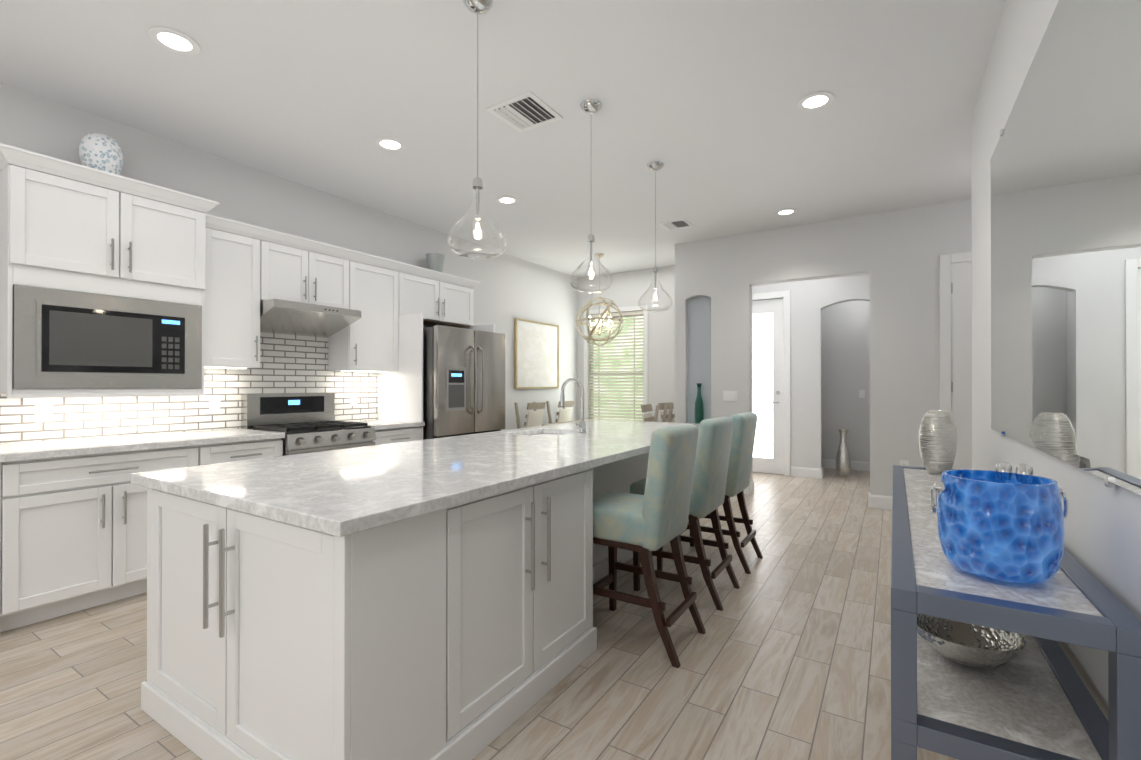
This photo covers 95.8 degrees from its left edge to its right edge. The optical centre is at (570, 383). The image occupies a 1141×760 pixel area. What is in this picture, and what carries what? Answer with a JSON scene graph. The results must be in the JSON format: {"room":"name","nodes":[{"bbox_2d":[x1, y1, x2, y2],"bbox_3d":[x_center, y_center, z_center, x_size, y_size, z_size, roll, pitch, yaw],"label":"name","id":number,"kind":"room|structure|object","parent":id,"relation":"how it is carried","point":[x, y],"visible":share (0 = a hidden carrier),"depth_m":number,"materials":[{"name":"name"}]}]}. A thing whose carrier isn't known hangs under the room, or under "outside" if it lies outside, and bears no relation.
{"room":"kitchen","nodes":[
{"label":"kitchen","id":0,"kind":"room"},
{"bbox_2d":[79,133,122,174],"bbox_3d":[-2.966,-1.416,3.260,0.208,0.305,0.208,0,0,32],"label":"jar","id":1,"kind":"object","parent":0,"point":[99,151],"visible":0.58,"depth_m":3.19,"materials":[{"name":"white ceramic"}]},
{"bbox_2d":[0,82,576,443],"bbox_3d":[-3.203,-0.242,3.376,0.150,3.040,12.550,0,0,32],"label":"wall","id":2,"kind":"structure","parent":0,"point":[508,289],"depth_m":4.72,"materials":[{"name":"grey paint"}]},
{"bbox_2d":[0,259,207,390],"bbox_3d":[-2.904,-0.309,3.254,0.328,0.678,0.896,0,0,32],"label":"upper cabinet","id":3,"kind":"object","parent":2,"relation":"attached to","point":[137,310],"depth_m":3.08,"materials":[{"name":"white wood"}]},
{"bbox_2d":[12,284,201,388],"bbox_3d":[-2.904,-0.253,3.253,0.328,0.566,0.896,0,0,32],"label":"microwave","id":4,"kind":"object","parent":3,"relation":"in","point":[63,337],"depth_m":3.10,"materials":[{"name":"silver metal"}]},
{"bbox_2d":[0,332,377,443],"bbox_3d":[-2.676,-0.161,4.060,0.010,1.037,2.730,0,0,32],"label":"backsplash","id":5,"kind":"structure","parent":2,"relation":"attached to","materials":[{"name":"tile"}]},
{"bbox_2d":[176,219,263,370],"bbox_3d":[-2.614,-0.621,3.864,0.327,1.000,0.400,0,0,32],"label":"upper cabinet","id":6,"kind":"object","parent":2,"relation":"attached to","point":[224,260],"depth_m":3.76,"materials":[{"name":"white wood"}]},
{"bbox_2d":[260,231,363,338],"bbox_3d":[-2.231,-0.769,4.309,0.502,0.699,0.760,0,0,32],"label":"upper cabinet","id":7,"kind":"object","parent":2,"relation":"attached to","point":[309,290],"depth_m":4.28,"materials":[{"name":"white wood"}]},
{"bbox_2d":[260,299,360,337],"bbox_3d":[-2.229,-0.527,4.306,0.507,0.214,0.750,0,0,32],"label":"range hood","id":8,"kind":"object","parent":7,"relation":"attached to","point":[278,318],"depth_m":4.27,"materials":[{"name":"silver metal"}]},
{"bbox_2d":[324,259,399,374],"bbox_3d":[-1.960,-0.617,4.906,0.327,1.000,0.540,0,0,32],"label":"upper cabinet","id":9,"kind":"object","parent":2,"relation":"attached to","point":[378,353],"depth_m":4.84,"materials":[{"name":"white wood"}]},
{"bbox_2d":[400,267,475,326],"bbox_3d":[-1.535,-0.889,5.584,0.327,0.450,1.059,0,0,32],"label":"upper cabinet","id":10,"kind":"object","parent":2,"relation":"attached to","point":[429,300],"depth_m":5.45,"materials":[{"name":"white wood"}]},
{"bbox_2d":[426,253,444,272],"bbox_3d":[-1.487,-1.293,5.673,0.208,0.235,0.208,0,0,32],"label":"ribbed vase","id":11,"kind":"object","parent":10,"relation":"on","point":[435,261],"visible":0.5,"depth_m":5.60,"materials":[{"name":"grey ceramic"}]},
{"bbox_2d":[514,318,558,388],"bbox_3d":[-0.478,-0.412,7.540,0.040,0.970,1.060,0,0,32],"label":"picture","id":12,"kind":"object","parent":2,"relation":"attached to","point":[536,354],"visible":1,"depth_m":7.47,"materials":[{"name":"paper"}]},
{"bbox_2d":[0,468,957,759],"bbox_3d":[-0.413,1.307,3.067,10.400,0.060,15.400,0,0,32],"label":"floor","id":13,"kind":"structure","parent":0,"point":[786,654],"depth_m":2.30,"materials":[{"name":"brown wood"}]},
{"bbox_2d":[0,443,215,632],"bbox_3d":[-2.878,0.837,3.135,0.648,0.880,0.954,0,0,32],"label":"base cabinet","id":14,"kind":"object","parent":13,"relation":"on","point":[73,532],"depth_m":2.82,"materials":[{"name":"white wood"}]},
{"bbox_2d":[0,427,283,462],"bbox_3d":[-2.745,0.376,3.325,0.673,0.040,1.443,0,0,32],"label":"countertop","id":15,"kind":"structure","parent":14,"relation":"on","point":[107,444],"depth_m":3.12,"materials":[{"name":"white stone"}]},
{"bbox_2d":[216,439,271,463],"bbox_3d":[-2.532,0.839,3.686,0.648,0.880,0.602,0,0,32],"label":"base cabinet","id":16,"kind":"object","parent":13,"relation":"on","point":[225,452],"depth_m":3.54,"materials":[{"name":"white wood"}]},
{"bbox_2d":[272,423,383,456],"bbox_3d":[-2.139,0.828,4.246,0.684,0.905,0.888,0,0,32],"label":"base cabinet","id":17,"kind":"object","parent":13,"relation":"on","point":[353,435],"depth_m":4.03,"materials":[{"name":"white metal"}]},
{"bbox_2d":[252,423,343,430],"bbox_3d":[-2.120,0.355,4.235,0.531,0.042,0.728,0,0,32],"label":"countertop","id":18,"kind":"structure","parent":17,"relation":"on","point":[267,426],"depth_m":4.07,"materials":[{"name":"black metal"}]},
{"bbox_2d":[241,392,375,455],"bbox_3d":[-2.115,0.666,4.230,0.743,1.170,0.748,0,0,32],"label":"gas range","id":19,"kind":"object","parent":17,"relation":"in","point":[306,422],"depth_m":4.19,"materials":[{"name":"silver metal"}]},
{"bbox_2d":[131,450,649,759],"bbox_3d":[-0.163,0.837,3.218,1.342,0.880,3.708,0,0,32],"label":"kitchen island","id":20,"kind":"object","parent":13,"relation":"on","point":[428,599],"depth_m":1.68,"materials":[{"name":"white painted wood"},{"name":"brushed nickel"}]},
{"bbox_2d":[131,420,699,533],"bbox_3d":[-0.155,0.376,3.238,1.340,0.040,3.740,0,0,32],"label":"island countertop","id":21,"kind":"structure","parent":20,"relation":"on","point":[351,488],"depth_m":2.03,"materials":[{"name":"white stone"}]},
{"bbox_2d":[535,430,558,433],"bbox_3d":[-0.184,0.508,3.793,0.444,0.246,0.554,0,0,32],"label":"sink","id":22,"kind":"object","parent":21,"relation":"in","point":[536,431],"depth_m":4.09,"materials":[{"name":"white ceramic"}]},
{"bbox_2d":[560,378,586,433],"bbox_3d":[-0.004,0.158,3.683,0.216,0.398,0.147,0,0,32],"label":"faucet","id":23,"kind":"object","parent":21,"relation":"on","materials":[{"name":"silver metal"}]},
{"bbox_2d":[384,427,423,443],"bbox_3d":[-1.824,0.843,4.816,0.648,0.880,0.538,0,0,32],"label":"base cabinet","id":24,"kind":"object","parent":13,"relation":"on","point":[398,434],"depth_m":4.70,"materials":[{"name":"white wood"}]},
{"bbox_2d":[344,419,423,430],"bbox_3d":[-1.808,0.381,4.820,0.673,0.040,0.558,0,0,32],"label":"countertop","id":25,"kind":"structure","parent":24,"relation":"on","point":[387,424],"depth_m":4.76,"materials":[{"name":"white stone"}]},
{"bbox_2d":[380,323,504,439],"bbox_3d":[-1.313,0.378,5.452,0.804,1.815,0.990,0,0,32],"label":"tall cabinet","id":26,"kind":"object","parent":13,"relation":"on","point":[450,379],"depth_m":5.03,"materials":[{"name":"white"}]},
{"bbox_2d":[423,325,504,439],"bbox_3d":[-1.278,0.360,5.430,0.888,1.810,0.990,0,0,32],"label":"refrigerator","id":27,"kind":"object","parent":26,"relation":"in","point":[464,369],"depth_m":5.08,"materials":[{"name":"silver metal"}]},
{"bbox_2d":[514,402,545,428],"bbox_3d":[-0.417,0.775,7.048,0.535,1.031,0.470,0,0,32],"label":"dining chair","id":28,"kind":"object","parent":13,"relation":"on","point":[535,418],"visible":0.38,"depth_m":7.02,"materials":[{"name":"beige fabric"}]},
{"bbox_2d":[546,401,573,422],"bbox_3d":[-0.013,0.778,7.692,0.535,1.031,0.470,0,0,32],"label":"dining chair","id":29,"kind":"object","parent":13,"relation":"on","point":[564,414],"visible":0.27,"depth_m":7.68,"materials":[{"name":"beige fabric"}]},
{"bbox_2d":[542,418,642,425],"bbox_3d":[0.393,0.908,6.989,0.900,0.765,1.450,0,0,32],"label":"dining table","id":30,"kind":"object","parent":13,"relation":"on","point":[588,420],"visible":0.02,"depth_m":7.33,"materials":[{"name":"brown wood"}]},
{"bbox_2d":[593,423,705,667],"bbox_3d":[0.348,0.741,2.627,0.569,1.068,0.440,0,0,32],"label":"counter stool","id":31,"kind":"object","parent":13,"relation":"on","point":[654,517],"visible":0.75,"depth_m":2.45,"materials":[{"name":"fabric"}]},
{"bbox_2d":[641,404,667,421],"bbox_3d":[0.878,0.773,6.337,0.535,1.031,0.470,0,0,24],"label":"dining chair","id":32,"kind":"object","parent":13,"relation":"on","point":[648,417],"visible":0.19,"depth_m":6.27,"materials":[{"name":"beige wood"}]},
{"bbox_2d":[658,402,674,422],"bbox_3d":[1.238,0.775,6.987,0.535,1.031,0.470,0,0,37],"label":"dining chair","id":33,"kind":"object","parent":13,"relation":"on","point":[670,416],"visible":0.12,"depth_m":6.82,"materials":[{"name":"beige wood"}]},
{"bbox_2d":[630,417,739,610],"bbox_3d":[0.714,0.743,3.211,0.569,1.068,0.440,0,0,32],"label":"counter stool","id":34,"kind":"object","parent":13,"relation":"on","point":[714,441],"visible":0.67,"depth_m":2.99,"materials":[{"name":"fabric"}]},
{"bbox_2d":[681,412,762,573],"bbox_3d":[1.068,0.745,3.775,0.569,1.068,0.440,0,0,32],"label":"counter stool","id":35,"kind":"object","parent":13,"relation":"on","point":[741,453],"visible":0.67,"depth_m":3.54,"materials":[{"name":"fabric"}]},
{"bbox_2d":[836,429,850,476],"bbox_3d":[3.811,0.968,7.206,0.190,0.645,0.190,0,0,32],"label":"floor vase","id":36,"kind":"object","parent":13,"relation":"on","point":[843,465],"visible":1,"depth_m":7.15,"materials":[{"name":"silver metal"}]},
{"bbox_2d":[891,465,1140,759],"bbox_3d":[1.488,0.873,1.988,0.420,0.800,2.150,0,0,32],"label":"console table","id":37,"kind":"object","parent":13,"relation":"on","point":[1034,700],"visible":0.69,"depth_m":1.18,"materials":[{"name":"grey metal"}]},
{"bbox_2d":[918,410,957,473],"bbox_3d":[1.965,0.310,2.759,0.172,0.330,0.172,0,0,32],"label":"vase","id":38,"kind":"object","parent":37,"relation":"on","point":[938,440],"visible":0.92,"depth_m":2.70,"materials":[{"name":"white metal"}]},
{"bbox_2d":[917,614,1025,667],"bbox_3d":[1.105,0.727,1.443,0.256,0.085,0.256,0,0,32],"label":"bowl","id":39,"kind":"object","parent":37,"relation":"on","point":[969,645],"visible":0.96,"depth_m":1.43,"materials":[{"name":"silver metal"}]},
{"bbox_2d":[931,461,1068,582],"bbox_3d":[1.068,0.335,1.291,0.272,0.268,0.245,0,0,32],"label":"glass vase","id":40,"kind":"object","parent":37,"relation":"on","point":[1003,522],"visible":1,"depth_m":1.21,"materials":[{"name":"blue glass"}]},
{"bbox_2d":[0,0,1004,277],"bbox_3d":[-0.413,-1.793,3.078,10.400,0.060,15.400,0,0,32],"label":"ceiling","id":41,"kind":"structure","parent":0,"point":[700,98],"depth_m":3.19,"materials":[{"name":"paint"}]},
{"bbox_2d":[148,27,200,54],"bbox_3d":[-2.036,-1.760,2.655,0.216,0.008,0.216,0,0,32],"label":"recessed light","id":42,"kind":"object","parent":41,"relation":"in","point":[175,41],"visible":1,"depth_m":2.65,"materials":[{"name":"white"}]},
{"bbox_2d":[375,137,405,150],"bbox_3d":[-1.324,-1.756,3.790,0.216,0.008,0.216,0,0,32],"label":"recessed light","id":43,"kind":"object","parent":41,"relation":"in","point":[389,144],"visible":1,"depth_m":3.78,"materials":[{"name":"white"}]},
{"bbox_2d":[447,0,507,259],"bbox_3d":[-0.427,-1.175,2.376,0.276,1.179,0.276,0,0,32],"label":"pendant light","id":44,"kind":"object","parent":41,"relation":"hanging from","point":[479,7],"visible":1,"depth_m":2.37,"materials":[{"name":"clear glass"}]},
{"bbox_2d":[496,196,517,203],"bbox_3d":[-0.607,-1.752,4.934,0.216,0.008,0.216,0,0,32],"label":"recessed light","id":45,"kind":"object","parent":41,"relation":"in","point":[507,200],"visible":1,"depth_m":4.93,"materials":[{"name":"white plastic"}]},
{"bbox_2d":[485,91,562,132],"bbox_3d":[-0.296,-1.753,3.358,0.360,0.018,0.360,0,0,32],"label":"ceiling vent","id":46,"kind":"object","parent":41,"relation":"in","point":[525,111],"visible":1,"depth_m":3.34,"materials":[{"name":"white metal"}]},
{"bbox_2d":[569,99,612,292],"bbox_3d":[0.131,-1.172,3.265,0.276,1.179,0.276,0,0,32],"label":"pendant light","id":47,"kind":"object","parent":41,"relation":"hanging from","point":[591,106],"visible":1,"depth_m":3.24,"materials":[{"name":"clear glass"}]},
{"bbox_2d":[576,253,622,345],"bbox_3d":[0.393,-1.127,6.996,0.646,1.242,0.666,0,0,32],"label":"orb chandelier","id":48,"kind":"object","parent":41,"relation":"hanging from","point":[599,320],"visible":1,"depth_m":6.91,"materials":[{"name":"beige metal"}]},
{"bbox_2d":[638,161,672,311],"bbox_3d":[0.683,-1.169,4.146,0.276,1.179,0.276,0,0,32],"label":"pendant light","id":49,"kind":"object","parent":41,"relation":"hanging from","point":[655,166],"visible":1,"depth_m":4.13,"materials":[{"name":"clear glass"}]},
{"bbox_2d":[658,218,692,230],"bbox_3d":[1.165,-1.745,5.688,0.300,0.018,0.300,0,0,32],"label":"ceiling vent","id":50,"kind":"object","parent":41,"relation":"in","point":[676,224],"visible":0.98,"depth_m":5.67,"materials":[{"name":"white metal"}]},
{"bbox_2d":[775,208,796,215],"bbox_3d":[2.203,-1.751,5.273,0.216,0.008,0.216,0,0,32],"label":"recessed light","id":51,"kind":"object","parent":41,"relation":"in","point":[786,212],"visible":0.98,"depth_m":5.27,"materials":[{"name":"white plastic"}]},
{"bbox_2d":[797,92,834,110],"bbox_3d":[1.528,-1.759,3.217,0.216,0.008,0.216,0,0,32],"label":"recessed light","id":52,"kind":"object","parent":41,"relation":"in","point":[815,101],"visible":1,"depth_m":3.21,"materials":[{"name":"white plastic"}]},
{"bbox_2d":[577,265,674,421],"bbox_3d":[1.044,-0.226,8.030,2.100,3.040,0.150,0,0,32],"label":"wall","id":53,"kind":"structure","parent":0,"point":[628,289],"depth_m":7.83,"materials":[{"name":"grey paint"}]},
{"bbox_2d":[584,305,647,419],"bbox_3d":[0.725,-0.165,8.189,1.130,2.060,0.160,0,0,32],"label":"window","id":54,"kind":"structure","parent":53,"relation":"in","point":[645,336],"depth_m":8.14,"materials":[{"name":"white wood"}]},
{"bbox_2d":[589,310,643,419],"bbox_3d":[0.729,-0.165,8.196,0.982,1.912,0.055,0,0,32],"label":"window blinds","id":55,"kind":"object","parent":54,"relation":"attached to","point":[598,397],"visible":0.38,"depth_m":8.17,"materials":[{"name":"white plastic"}]},
{"bbox_2d":[752,275,869,468],"bbox_3d":[3.973,-0.230,6.725,3.950,3.040,0.150,0,0,32],"label":"wall","id":56,"kind":"structure","parent":0,"point":[810,300],"depth_m":7.08,"materials":[{"name":"grey paint"}]},
{"bbox_2d":[752,298,783,473],"bbox_3d":[2.678,0.041,7.483,0.782,2.490,0.119,0,0,32],"label":"front door","id":57,"kind":"structure","parent":56,"relation":"in","point":[767,373],"depth_m":7.39,"materials":[{"name":"white"}]},
{"bbox_2d":[752,290,790,475],"bbox_3d":[2.663,-0.003,7.445,0.955,2.590,0.017,0,0,32],"label":"door frame","id":58,"kind":"structure","parent":56,"relation":"attached to","point":[785,295],"depth_m":7.21,"materials":[{"name":"white wood"}]},
{"bbox_2d":[791,466,822,478],"bbox_3d":[3.239,1.223,7.080,0.393,0.135,0.018,0,0,32],"label":"baseboard","id":59,"kind":"structure","parent":56,"relation":"attached to","point":[817,473],"depth_m":7.07,"materials":[{"name":"white wood"}]},
{"bbox_2d":[675,199,971,495],"bbox_3d":[3.086,-0.235,5.452,4.100,3.040,0.150,0,0,32],"label":"wall","id":60,"kind":"structure","parent":0,"point":[895,254],"depth_m":5.40,"materials":[{"name":"grey paint"}]},
{"bbox_2d":[723,391,736,400],"bbox_3d":[1.890,0.147,6.103,0.167,0.120,0.013,0,0,32],"label":"light switch","id":61,"kind":"object","parent":60,"relation":"attached to","point":[729,395],"visible":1,"depth_m":6.10,"materials":[{"name":"white plastic"}]},
{"bbox_2d":[743,482,751,493],"bbox_3d":[1.697,1.220,6.218,0.928,0.135,0.018,0,0,32],"label":"baseboard","id":62,"kind":"structure","parent":60,"relation":"attached to","point":[748,490],"depth_m":5.98,"materials":[{"name":"white wood"}]},
{"bbox_2d":[868,493,891,509],"bbox_3d":[3.868,1.215,4.857,1.848,0.135,0.018,0,0,32],"label":"baseboard","id":63,"kind":"structure","parent":60,"relation":"attached to","point":[879,502],"depth_m":5.29,"materials":[{"name":"white wood"}]},
{"bbox_2d":[900,460,908,465],"bbox_3d":[3.356,0.834,5.183,0.075,0.120,0.010,0,0,32],"label":"outlet","id":64,"kind":"object","parent":60,"relation":"attached to","point":[904,463],"visible":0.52,"depth_m":5.18,"materials":[{"name":"white plastic"}]},
{"bbox_2d":[939,252,971,414],"bbox_3d":[4.050,0.018,4.730,1.080,2.530,0.043,0,0,32],"label":"door frame","id":65,"kind":"structure","parent":60,"relation":"attached to","point":[946,261],"depth_m":4.97,"materials":[{"name":"white wood"}]},
{"bbox_2d":[951,261,971,469],"bbox_3d":[4.052,0.058,4.732,0.900,2.430,0.032,0,0,32],"label":"hall door","id":66,"kind":"structure","parent":60,"relation":"in","point":[961,343],"depth_m":4.92,"materials":[{"name":"white wood"}]},
{"bbox_2d":[822,301,869,461],"bbox_3d":[4.319,-0.227,7.747,1.050,3.040,0.150,0,0,32],"label":"wall","id":67,"kind":"structure","parent":0,"point":[845,352],"depth_m":7.76,"materials":[{"name":"grey paint"}]},
{"bbox_2d":[822,459,869,470],"bbox_3d":[4.274,1.225,7.671,1.050,0.135,0.018,0,0,32],"label":"baseboard","id":68,"kind":"structure","parent":67,"relation":"attached to","point":[826,463],"depth_m":7.69,"materials":[{"name":"white wood"}]},
{"bbox_2d":[859,390,864,397],"bbox_3d":[4.322,0.153,7.647,0.075,0.120,0.013,0,0,32],"label":"light switch","id":69,"kind":"object","parent":67,"relation":"attached to","point":[861,393],"visible":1,"depth_m":7.64,"materials":[{"name":"white plastic"}]},
{"bbox_2d":[971,0,1140,719],"bbox_3d":[0.239,-0.256,-0.630,0.200,3.040,9.420,0,0,32],"label":"wall","id":70,"kind":"structure","parent":0,"point":[1102,535],"depth_m":2.01,"materials":[{"name":"grey paint"}]},
{"bbox_2d":[990,0,1140,494],"bbox_3d":[1.634,-0.468,1.801,0.014,1.424,2.100,0,0,32],"label":"mirror","id":71,"kind":"object","parent":70,"relation":"attached to","point":[1065,218],"visible":1,"depth_m":1.43,"materials":[{"name":"grey mirror"}]},
{"label":"outside","id":72,"kind":"structure","parent":0,"visible":0},
{"bbox_2d":[594,316,642,419],"bbox_3d":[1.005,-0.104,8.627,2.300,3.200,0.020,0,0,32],"label":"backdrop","id":73,"kind":"structure","parent":72,"point":[620,367],"depth_m":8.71,"materials":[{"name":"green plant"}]},
{"bbox_3d":[1.581,0.597,6.342,0.400,0.073,0.135,0,0,32],"label":"trim","id":74,"kind":"structure","parent":0,"visible":0},
{"bbox_2d":[694,383,703,423],"bbox_3d":[1.583,0.279,6.348,0.112,0.560,0.112,0,0,32],"label":"vase","id":75,"kind":"object","parent":74,"relation":"on","point":[699,412],"visible":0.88,"depth_m":6.31,"materials":[{"name":"teal glass"}]}
]}

